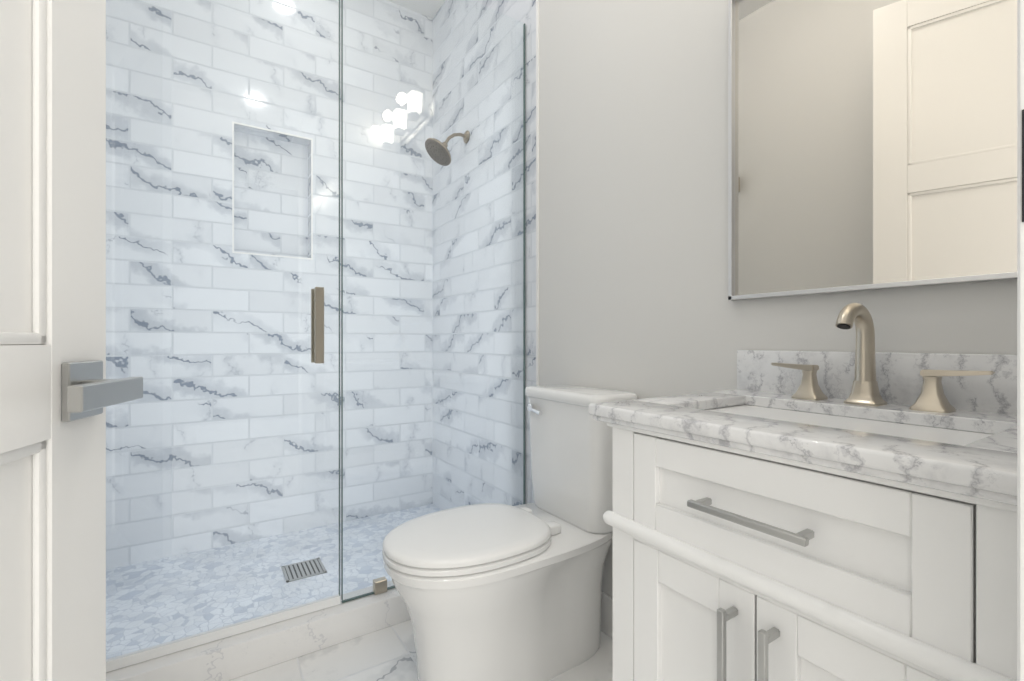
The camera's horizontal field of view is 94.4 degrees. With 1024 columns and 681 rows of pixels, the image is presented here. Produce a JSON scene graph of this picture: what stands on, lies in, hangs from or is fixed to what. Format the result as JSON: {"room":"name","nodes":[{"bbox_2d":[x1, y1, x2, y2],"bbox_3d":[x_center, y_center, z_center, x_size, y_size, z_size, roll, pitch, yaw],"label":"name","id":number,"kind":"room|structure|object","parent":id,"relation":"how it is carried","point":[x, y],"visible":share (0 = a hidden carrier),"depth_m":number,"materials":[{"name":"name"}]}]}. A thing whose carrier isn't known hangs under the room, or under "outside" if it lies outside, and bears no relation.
{"room":"bathroom","nodes":[
{"label":"bathroom","id":0,"kind":"room"},
{"bbox_2d":[106,0,432,568],"bbox_3d":[-1.173,-0.475,2.476,1.590,2.950,0.090,0,0,-33],"label":"tiled wall","id":1,"kind":"structure","parent":0,"point":[232,437],"depth_m":2.38,"materials":[{"name":"tile"}]},
{"bbox_2d":[232,121,312,259],"bbox_3d":[-1.205,-0.744,2.401,0.366,0.638,0.007,0,0,-33],"label":"trim","id":2,"kind":"structure","parent":1,"relation":"attached to","point":[233,123],"depth_m":2.39,"materials":[{"name":"white"}]},
{"bbox_2d":[106,504,440,658],"bbox_3d":[-0.892,0.988,2.044,1.590,0.001,0.940,0,0,-33],"label":"shower floor mosaic","id":3,"kind":"object","parent":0,"point":[155,602],"visible":0.5,"depth_m":1.94},
{"bbox_2d":[281,558,326,582],"bbox_3d":[-0.896,0.987,2.041,0.156,0.006,0.156,0,0,-33],"label":"floor drain grate","id":4,"kind":"object","parent":3,"relation":"on","point":[300,570],"visible":1,"depth_m":2.04,"materials":[{"name":"grey metal"}]},
{"bbox_2d":[387,0,444,18],"bbox_3d":[0.108,-1.950,-0.323,3.690,0.001,6.000,0,0,-33],"label":"ceiling","id":5,"kind":"structure","parent":0,"point":[429,8],"depth_m":2.76,"materials":[{"name":"white paint"}]},
{"bbox_2d":[229,619,612,680],"bbox_3d":[0.389,1.000,-0.755,3.690,0.001,4.970,0,0,-33],"label":"floor","id":6,"kind":"structure","parent":0,"point":[389,653],"depth_m":1.47,"materials":[{"name":"tile"}]},
{"bbox_2d":[106,581,410,680],"bbox_3d":[-0.609,0.950,1.608,1.588,0.100,0.120,0,0,-33],"label":"curb","id":7,"kind":"object","parent":6,"relation":"on","point":[238,655],"visible":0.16,"depth_m":1.47,"materials":[{"name":"stone"}]},
{"bbox_2d":[106,0,524,671],"bbox_3d":[-0.610,-0.230,1.607,1.584,2.260,0.078,0,0,-33],"label":"shower door","id":8,"kind":"structure","parent":7,"relation":"on","point":[317,294],"depth_m":1.57,"materials":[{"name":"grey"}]},
{"bbox_2d":[382,384,637,680],"bbox_3d":[-0.014,0.582,1.446,0.756,0.837,0.402,0,0,-33],"label":"toilet","id":9,"kind":"object","parent":6,"relation":"on","point":[489,591],"visible":0.94,"depth_m":1.36,"materials":[{"name":"white ceramic"}]},
{"bbox_2d":[589,303,1016,680],"bbox_3d":[0.527,0.464,0.817,0.542,1.072,0.608,0,0,-33],"label":"vanity","id":10,"kind":"object","parent":6,"relation":"on","point":[824,515],"visible":1,"depth_m":0.67,"materials":[{"name":"white wood"}]},
{"bbox_2d":[771,303,994,412],"bbox_3d":[0.660,0.026,0.907,0.131,0.196,0.360,0,0,-33],"label":"faucet","id":11,"kind":"object","parent":10,"relation":"on","point":[864,397],"depth_m":0.91,"materials":[{"name":"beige metal"}]},
{"bbox_2d":[433,0,535,509],"bbox_3d":[-0.189,-0.475,2.420,0.001,2.950,1.075,0,0,-33],"label":"shower wall","id":12,"kind":"structure","parent":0,"point":[478,44],"depth_m":2.35,"materials":[{"name":"white tile"}]},
{"bbox_2d":[425,130,469,165],"bbox_3d":[-0.333,-1.001,2.431,0.228,0.202,0.160,0,0,-33],"label":"showerhead","id":13,"kind":"object","parent":12,"relation":"attached to","point":[437,150],"visible":1,"depth_m":2.41,"materials":[{"name":"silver metal"}]},
{"bbox_2d":[539,0,1016,597],"bbox_3d":[1.445,-0.475,-0.096,0.001,2.950,4.925,0,0,-33],"label":"wall","id":14,"kind":"structure","parent":0,"point":[633,94],"depth_m":1.46,"materials":[{"name":"grey paint"}]},
{"bbox_2d":[536,0,538,384],"bbox_3d":[0.105,-0.475,1.963,0.006,2.950,0.012,0,0,-33],"label":"trim","id":15,"kind":"structure","parent":14,"relation":"attached to","point":[537,1],"depth_m":1.96,"materials":[{"name":"white"}]},
{"bbox_2d":[601,592,612,638],"bbox_3d":[-0.151,0.935,0.903,1.590,0.130,1.487,0,0,-33],"label":"baseboard","id":16,"kind":"structure","parent":14,"relation":"attached to","point":[606,600],"depth_m":1.61,"materials":[{"name":"white wood"}]},
{"bbox_2d":[728,0,1016,299],"bbox_3d":[0.735,-0.497,0.978,0.021,0.785,0.610,0,0,-33],"label":"mirror","id":17,"kind":"object","parent":14,"relation":"attached to","point":[872,144],"visible":1,"depth_m":0.98,"materials":[{"name":"silver metal"}]},
{"bbox_3d":[0.290,-0.475,0.224,1.590,2.950,0.120,0,0,-33],"label":"doorway","id":18,"kind":"structure","parent":0,"visible":0},
{"bbox_2d":[1017,0,1023,680],"bbox_3d":[0.059,-0.255,0.075,1.039,2.510,0.131,0,0,-33],"label":"door frame","id":19,"kind":"structure","parent":18,"relation":"attached to","point":[1020,3],"depth_m":0.36,"materials":[{"name":"white wood"}]},
{"bbox_2d":[0,0,142,680],"bbox_3d":[-0.463,-0.218,0.279,0.172,2.420,0.808,0,0,-19],"label":"entry door","id":20,"kind":"structure","parent":19,"relation":"attached to","point":[56,392],"depth_m":0.56,"materials":[{"name":"white wood"}]}
]}

